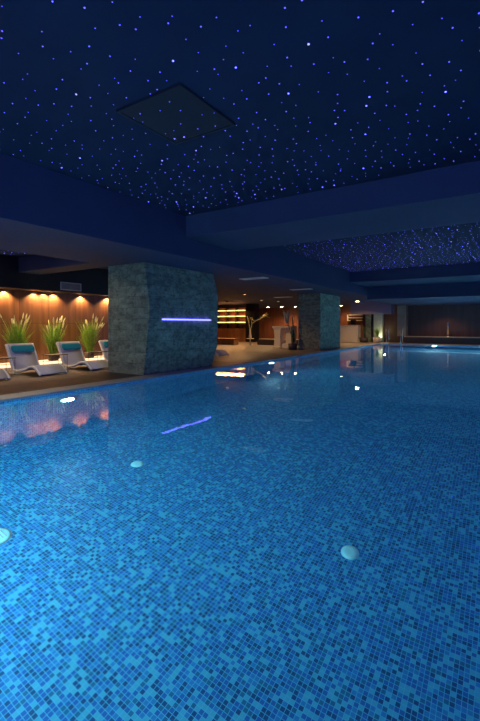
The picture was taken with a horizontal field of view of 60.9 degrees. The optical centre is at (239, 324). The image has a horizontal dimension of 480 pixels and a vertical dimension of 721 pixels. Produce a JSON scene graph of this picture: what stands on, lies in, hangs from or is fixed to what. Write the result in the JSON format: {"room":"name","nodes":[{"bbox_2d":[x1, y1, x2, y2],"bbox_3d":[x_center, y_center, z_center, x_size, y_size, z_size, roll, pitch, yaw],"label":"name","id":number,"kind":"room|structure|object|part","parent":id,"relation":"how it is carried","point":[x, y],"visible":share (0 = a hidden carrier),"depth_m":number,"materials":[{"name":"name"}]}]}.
{"room":"spa","nodes":[
{"label":"spa","id":0,"kind":"room"},
{"bbox_2d":[0,289,107,362],"bbox_3d":[-6.503,-0.550,12.570,0.200,4.100,19.000,0,0,33],"label":"wall","id":1,"kind":"structure","parent":0,"point":[42,307],"depth_m":12.95,"materials":[{"name":"brown wood"}]},
{"bbox_2d":[0,255,107,296],"bbox_3d":[-6.467,-1.485,11.891,0.600,0.890,17.900,0,0,33],"label":"trim","id":2,"kind":"structure","parent":1,"relation":"attached to","point":[94,281],"depth_m":12.53,"materials":[{"name":"black paint"}]},
{"bbox_2d":[60,282,80,290],"bbox_3d":[-5.379,-1.220,12.997,0.020,0.250,0.740,0,0,33],"label":"air vent","id":3,"kind":"object","parent":1,"relation":"attached to","point":[62,284],"visible":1,"depth_m":13.00,"materials":[{"name":"grey metal"}]},
{"bbox_2d":[0,249,107,269],"bbox_3d":[-6.460,-2.265,8.964,3.800,0.670,13.000,0,0,33],"label":"ceiling","id":4,"kind":"structure","parent":0,"point":[2,252],"depth_m":11.17,"materials":[{"name":"paint"}]},
{"bbox_2d":[19,255,107,274],"bbox_3d":[-4.779,-1.715,11.003,3.200,0.430,0.650,0,0,33],"label":"trim","id":5,"kind":"structure","parent":4,"relation":"attached to","point":[32,264],"depth_m":10.98,"materials":[{"name":"paint"}]},
{"bbox_2d":[0,153,377,307],"bbox_3d":[-2.882,-2.050,19.340,14.100,1.100,34.300,0,0,33],"label":"ceiling","id":6,"kind":"structure","parent":0,"point":[44,212],"depth_m":8.14,"materials":[{"name":"paint"}]},
{"bbox_2d":[239,277,267,279],"bbox_3d":[0.439,-1.490,13.069,0.900,0.020,0.350,0,0,33],"label":"ceiling vent","id":7,"kind":"object","parent":6,"relation":"in","point":[253,278],"visible":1,"depth_m":13.04,"materials":[{"name":"grey metal"}]},
{"bbox_2d":[351,302,393,314],"bbox_3d":[8.805,-1.110,27.191,2.650,0.780,0.800,0,0,33],"label":"trim","id":8,"kind":"structure","parent":6,"relation":"attached to","point":[361,308],"depth_m":26.82,"materials":[{"name":"grey"}]},
{"bbox_2d":[0,0,479,271],"bbox_3d":[4.325,-2.500,8.221,10.100,0.200,23.500,0,0,33],"label":"ceiling","id":9,"kind":"structure","parent":0,"point":[66,26],"depth_m":4.27,"materials":[{"name":"paint"}]},
{"bbox_2d":[116,82,234,144],"bbox_3d":[-0.717,-2.385,4.698,0.940,0.030,0.980,0,0,33],"label":"ceiling hatch","id":10,"kind":"object","parent":9,"relation":"attached to","point":[195,112],"visible":1,"depth_m":4.63,"materials":[{"name":"black paint"}]},
{"bbox_2d":[40,156,444,213],"bbox_3d":[0.174,-2.400,5.947,5.478,0.026,3.368,0,0,33],"label":"bulbs","id":11,"kind":"object","parent":9,"relation":"attached to","point":[134,156],"visible":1,"depth_m":6.58,"materials":[{"name":"blue"}]},
{"bbox_2d":[186,161,479,250],"bbox_3d":[3.576,-2.165,7.067,10.100,0.470,1.950,0,0,33],"label":"ceiling beam","id":12,"kind":"structure","parent":9,"relation":"attached to","point":[450,195],"depth_m":7.46,"materials":[{"name":"paint"}]},
{"bbox_2d":[294,225,479,268],"bbox_3d":[5.295,-2.400,12.658,6.767,0.026,9.166,0,0,33],"label":"bulbs","id":13,"kind":"object","parent":9,"relation":"attached to","point":[465,225],"visible":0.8,"depth_m":13.12,"materials":[{"name":"blue"}]},
{"bbox_2d":[350,263,479,286],"bbox_3d":[9.962,-2.165,16.901,10.100,0.470,2.800,0,0,33],"label":"trim","id":14,"kind":"structure","parent":9,"relation":"attached to","point":[470,272],"depth_m":17.31,"materials":[{"name":"paint"}]},
{"bbox_2d":[0,338,479,394],"bbox_3d":[1.353,1.350,16.589,24.200,0.300,34.300,0,0,33],"label":"floor","id":15,"kind":"structure","parent":0,"point":[29,380],"depth_m":10.31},
{"bbox_2d":[0,368,10,379],"bbox_3d":[-5.854,0.838,9.024,1.568,0.724,0.720,0,0,33],"label":"sun lounger","id":16,"kind":"object","parent":15,"relation":"on","point":[3,373],"visible":1,"depth_m":8.88,"materials":[{"name":"white plastic"}]},
{"bbox_2d":[5,343,67,375],"bbox_3d":[-5.096,0.838,10.190,1.568,0.724,0.720,0,0,33],"label":"sun lounger","id":17,"kind":"object","parent":15,"relation":"on","point":[26,356],"visible":0.99,"depth_m":10.28,"materials":[{"name":"white plastic"}]},
{"bbox_2d":[11,345,34,352],"bbox_3d":[-5.588,0.609,10.508,0.143,0.184,0.570,0,0,33],"label":"pillow","id":18,"kind":"object","parent":17,"relation":"on","point":[14,348],"depth_m":10.47,"materials":[{"name":"teal fabric"}]},
{"bbox_3d":[-5.279,0.838,9.909,1.568,0.716,0.050,0,0,33],"label":"frame","id":19,"kind":"part","parent":17,"relation":"part of","materials":[{"name":"white plastic"}]},
{"bbox_3d":[-4.914,0.838,10.471,1.568,0.716,0.050,0,0,33],"label":"frame","id":20,"kind":"part","parent":17,"relation":"part of","materials":[{"name":"white plastic"}]},
{"bbox_2d":[0,355,104,368],"bbox_3d":[-6.737,1.150,11.351,0.725,0.100,16.300,0,0,33],"label":"ledge","id":21,"kind":"object","parent":15,"relation":"on","point":[41,362],"visible":0.33,"depth_m":12.30,"materials":[{"name":"white stone"}]},
{"bbox_2d":[0,313,33,343],"bbox_3d":[-6.327,0.369,11.630,0.879,1.463,0.813,0,0,-9],"label":"potted grass","id":22,"kind":"object","parent":21,"relation":"on","point":[17,337],"depth_m":11.53,"materials":[{"name":"green plant"}]},
{"bbox_2d":[39,317,65,360],"bbox_3d":[-5.736,0.394,12.555,0.860,1.412,0.873,0,0,-3],"label":"potted grass","id":23,"kind":"object","parent":21,"relation":"on","point":[53,337],"depth_m":12.47,"materials":[{"name":"green plant"}]},
{"bbox_2d":[47,355,57,360],"bbox_3d":[-5.755,1.000,12.584,0.340,0.200,0.340,0,0,33],"label":"pot","id":24,"kind":"object","parent":23,"relation":"on","point":[51,358],"depth_m":12.45,"materials":[{"name":"brown"}]},
{"bbox_2d":[77,313,104,357],"bbox_3d":[-5.002,0.352,13.673,0.854,1.496,0.947,0,0,22],"label":"potted grass","id":25,"kind":"object","parent":21,"relation":"on","point":[89,340],"depth_m":13.56,"materials":[{"name":"green plant"}]},
{"bbox_2d":[84,352,94,357],"bbox_3d":[-5.046,1.000,13.675,0.340,0.200,0.340,0,0,33],"label":"pot","id":26,"kind":"object","parent":25,"relation":"on","point":[91,354],"depth_m":13.54,"materials":[{"name":"brown"}]},
{"bbox_2d":[42,353,67,362],"bbox_3d":[-4.947,0.991,10.927,0.440,0.418,0.480,0,0,33],"label":"side table","id":27,"kind":"object","parent":15,"relation":"on","point":[58,354],"visible":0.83,"depth_m":10.82,"materials":[{"name":"black metal"}]},
{"bbox_2d":[56,341,107,370],"bbox_3d":[-4.334,0.838,11.364,1.568,0.724,0.720,0,0,33],"label":"sun lounger","id":28,"kind":"object","parent":15,"relation":"on","point":[75,357],"visible":0.88,"depth_m":11.46,"materials":[{"name":"white plastic"}]},
{"bbox_2d":[62,343,80,349],"bbox_3d":[-4.825,0.609,11.683,0.143,0.184,0.570,0,0,33],"label":"pillow","id":29,"kind":"object","parent":28,"relation":"on","point":[65,346],"depth_m":11.64,"materials":[{"name":"teal fabric"}]},
{"bbox_3d":[-4.516,0.838,11.083,1.568,0.716,0.050,0,0,33],"label":"frame","id":30,"kind":"part","parent":28,"relation":"part of","materials":[{"name":"white plastic"}]},
{"bbox_2d":[88,351,107,360],"bbox_3d":[-4.179,0.991,12.110,0.440,0.418,0.480,0,0,33],"label":"side table","id":31,"kind":"object","parent":15,"relation":"on","point":[97,352],"visible":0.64,"depth_m":12.03,"materials":[{"name":"black metal"}]},
{"bbox_2d":[98,340,107,359],"bbox_3d":[-3.555,0.838,12.563,1.568,0.724,0.720,0,0,33],"label":"sun lounger","id":32,"kind":"object","parent":15,"relation":"on","point":[103,344],"visible":0.18,"depth_m":12.64,"materials":[{"name":"white plastic"}]},
{"bbox_2d":[108,262,217,374],"bbox_3d":[-1.981,-0.150,11.179,1.480,2.700,2.792,0,0,33],"label":"stone column","id":33,"kind":"structure","parent":15,"relation":"on","point":[161,318],"depth_m":10.24,"materials":[{"name":"blue"}]},
{"bbox_2d":[215,349,228,356],"bbox_3d":[-1.268,0.838,16.085,1.568,0.724,0.720,0,0,33],"label":"sun lounger","id":34,"kind":"object","parent":15,"relation":"on","point":[220,352],"visible":0.3,"depth_m":15.70,"materials":[{"name":"white plastic"}]},
{"bbox_2d":[217,338,238,344],"bbox_3d":[-0.962,1.010,25.188,1.850,0.380,0.600,0,0,33],"label":"countertop","id":35,"kind":"structure","parent":15,"relation":"on","point":[221,341],"depth_m":24.79,"materials":[{"name":"brown wood"}]},
{"bbox_2d":[217,307,245,341],"bbox_3d":[-0.573,-0.025,29.955,2.610,2.450,0.420,0,0,33],"label":"bar shelf","id":36,"kind":"object","parent":15,"relation":"on","point":[231,321],"visible":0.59,"depth_m":29.88,"materials":[{"name":"brown wood"}]},
{"bbox_3d":[-0.479,-0.025,30.108,2.600,2.450,0.060,0,0,33],"label":"panel","id":37,"kind":"part","parent":36,"relation":"part of","materials":[{"name":"brown wood"}]},
{"bbox_2d":[246,304,258,341],"bbox_3d":[0.898,-0.150,29.107,0.700,2.700,0.600,0,0,33],"label":"pillar","id":38,"kind":"structure","parent":15,"relation":"on","point":[252,310],"depth_m":28.88,"materials":[{"name":"black paint"}]},
{"bbox_2d":[245,313,267,344],"bbox_3d":[1.054,0.231,24.347,1.500,1.939,0.509,0,0,2],"label":"branch arrangement","id":39,"kind":"object","parent":15,"relation":"on","point":[250,338],"visible":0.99,"depth_m":24.32,"materials":[{"name":"beige paint"}]},
{"bbox_2d":[257,339,297,345],"bbox_3d":[2.218,1.035,24.255,2.500,0.330,0.500,0,0,33],"label":"bench","id":40,"kind":"object","parent":15,"relation":"on","point":[259,341],"visible":0.48,"depth_m":24.45,"materials":[{"name":"brown wood"}]},
{"bbox_2d":[272,326,296,347],"bbox_3d":[2.318,0.630,21.286,1.200,1.140,0.560,0,0,42],"label":"desk","id":41,"kind":"object","parent":15,"relation":"on","point":[280,332],"visible":0.79,"depth_m":21.30,"materials":[{"name":"beige paint"}]},
{"bbox_3d":[2.623,0.545,21.283,0.580,0.810,0.040,0,0,42],"label":"panel","id":42,"kind":"part","parent":41,"relation":"part of","materials":[{"name":"beige paint"}]},
{"bbox_3d":[2.730,0.670,20.921,0.060,1.060,0.520,0,0,42],"label":"panel","id":43,"kind":"part","parent":41,"relation":"part of","materials":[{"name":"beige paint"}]},
{"bbox_2d":[283,310,296,349],"bbox_3d":[2.301,0.212,19.891,1.218,1.975,0.515,0,0,33],"label":"potted plant","id":44,"kind":"object","parent":15,"relation":"on","point":[291,346],"visible":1,"depth_m":19.73,"materials":[{"name":"grey plant"}]},
{"bbox_3d":[2.547,1.050,19.749,0.440,0.300,0.440,0,0,33],"label":"pot","id":45,"kind":"part","parent":44,"relation":"part of","materials":[{"name":"brown"}]},
{"bbox_2d":[298,293,339,349],"bbox_3d":[4.057,-0.150,20.644,1.136,2.700,2.745,0,0,33],"label":"stone column","id":46,"kind":"structure","parent":15,"relation":"on","point":[318,313],"depth_m":19.63,"materials":[{"name":"grey stone"}]},
{"bbox_2d":[340,325,360,341],"bbox_3d":[7.785,0.610,29.046,1.420,1.180,0.640,0,0,33],"label":"counter","id":47,"kind":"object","parent":15,"relation":"on","point":[348,333],"depth_m":28.78,"materials":[{"name":"beige paint"}]},
{"bbox_2d":[350,319,355,324],"bbox_3d":[8.004,-0.210,28.850,0.320,0.460,0.430,0,0,33],"label":"coffee machine","id":48,"kind":"object","parent":47,"relation":"on","point":[353,321],"visible":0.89,"depth_m":28.78,"materials":[{"name":"black metal"}]},
{"bbox_3d":[8.356,0.640,28.675,0.060,1.120,0.600,0,0,33],"label":"panel","id":49,"kind":"part","parent":47,"relation":"part of","materials":[{"name":"beige paint"}]},
{"bbox_2d":[359,326,367,342],"bbox_3d":[8.524,0.625,28.089,0.600,1.151,0.600,0,0,33],"label":"pot","id":50,"kind":"object","parent":15,"relation":"on","point":[363,339],"visible":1,"depth_m":27.97,"materials":[{"name":"brown"}]},
{"bbox_3d":[8.524,1.030,28.089,0.600,0.340,0.600,0,0,33],"label":"pot","id":51,"kind":"part","parent":50,"relation":"part of","materials":[{"name":"brown"}]},
{"bbox_2d":[373,328,381,342],"bbox_3d":[9.375,0.669,27.977,0.717,1.062,0.699,0,0,33],"label":"pot","id":52,"kind":"object","parent":15,"relation":"on","point":[377,339],"visible":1,"depth_m":27.86,"materials":[{"name":"white ceramic"}]},
{"bbox_3d":[9.412,1.030,27.989,0.600,0.340,0.600,0,0,33],"label":"pot","id":53,"kind":"part","parent":52,"relation":"part of","materials":[{"name":"white ceramic"}]},
{"bbox_2d":[404,336,479,344],"bbox_3d":[15.212,0.975,24.801,9.700,0.450,0.970,0,0,33],"label":"bench","id":54,"kind":"object","parent":15,"relation":"on","point":[408,339],"visible":0.9,"depth_m":25.84,"materials":[{"name":"brown"}]},
{"bbox_2d":[446,321,449,336],"bbox_3d":[13.217,0.237,25.953,0.280,1.026,0.450,0,0,33],"label":"spout","id":55,"kind":"object","parent":54,"relation":"on","point":[447,321],"visible":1,"depth_m":25.97,"materials":[{"name":"silver metal"}]},
{"bbox_3d":[13.222,0.237,25.904,0.117,1.026,0.372,0,0,19],"label":"spout","id":56,"kind":"part","parent":55,"relation":"part of","materials":[{"name":"silver metal"}]},
{"bbox_2d":[259,306,362,338],"bbox_3d":[5.381,-0.550,34.542,11.400,4.100,0.200,0,0,33],"label":"wall","id":57,"kind":"structure","parent":0,"point":[275,317],"depth_m":35.62,"materials":[{"name":"brown wood"}]},
{"bbox_2d":[347,315,362,320],"bbox_3d":[8.988,-0.565,31.925,1.200,0.490,0.240,0,0,33],"label":"wall shelf","id":58,"kind":"object","parent":57,"relation":"attached to","point":[348,317],"visible":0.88,"depth_m":31.88,"materials":[{"name":"beige paint"}]},
{"bbox_2d":[363,304,479,342],"bbox_3d":[14.331,-0.700,26.107,12.800,3.800,0.200,0,0,33],"label":"wall","id":59,"kind":"structure","parent":0,"point":[429,320],"depth_m":26.88,"materials":[{"name":"brown wood"}]},
{"bbox_2d":[365,314,371,341],"bbox_3d":[9.204,-0.050,29.138,0.400,2.500,0.300,0,0,33],"label":"pillar","id":60,"kind":"structure","parent":59,"relation":"attached to","point":[368,317],"depth_m":29.00,"materials":[{"name":"stone"}]},
{"bbox_2d":[374,314,383,341],"bbox_3d":[9.764,-0.050,28.715,0.600,2.500,0.400,0,0,33],"label":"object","id":61,"kind":"structure","parent":59,"relation":"attached to","point":[378,318],"depth_m":28.52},
{"bbox_2d":[397,306,407,335],"bbox_3d":[11.045,-0.275,27.704,0.550,2.050,0.700,0,0,33],"label":"column","id":62,"kind":"structure","parent":59,"relation":"attached to","point":[402,311],"depth_m":27.43,"materials":[{"name":"grey stone"}]},
{"bbox_2d":[367,282,479,305],"bbox_3d":[13.666,-1.950,22.604,10.100,1.300,10.800,0,0,33],"label":"trim","id":63,"kind":"structure","parent":59,"relation":"attached to","point":[463,293],"depth_m":19.92,"materials":[{"name":"paint"}]},
{"bbox_3d":[5.509,1.350,11.237,11.400,0.300,29.850,0,0,33],"label":"floor","id":64,"kind":"structure","parent":0,"visible":0},
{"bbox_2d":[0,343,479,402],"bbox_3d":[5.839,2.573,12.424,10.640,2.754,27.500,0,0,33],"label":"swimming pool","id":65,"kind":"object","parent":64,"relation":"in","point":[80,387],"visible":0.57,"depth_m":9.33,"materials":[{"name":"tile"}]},
{"bbox_2d":[0,344,479,720],"bbox_3d":[5.835,1.250,12.427,9.750,0.001,26.600,0,0,33],"label":"water","id":66,"kind":"object","parent":65,"relation":"in","point":[298,538],"visible":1,"depth_m":2.37,"materials":[{"name":"blue liquid"}]},
{"bbox_2d":[386,329,402,344],"bbox_3d":[9.805,1.313,25.876,0.886,2.174,0.604,0,0,33],"label":"pool ladder","id":67,"kind":"object","parent":65,"relation":"attached to","point":[387,329],"visible":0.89,"depth_m":25.86,"materials":[{"name":"silver metal"}]},
{"bbox_3d":[9.457,1.313,26.112,0.046,2.174,0.588,0,0,33],"label":"handrail","id":68,"kind":"part","parent":67,"relation":"part of","materials":[{"name":"silver metal"}]},
{"bbox_3d":[10.162,1.313,25.654,0.046,2.174,0.588,0,0,33],"label":"handrail","id":69,"kind":"part","parent":67,"relation":"part of","materials":[{"name":"silver metal"}]}
]}

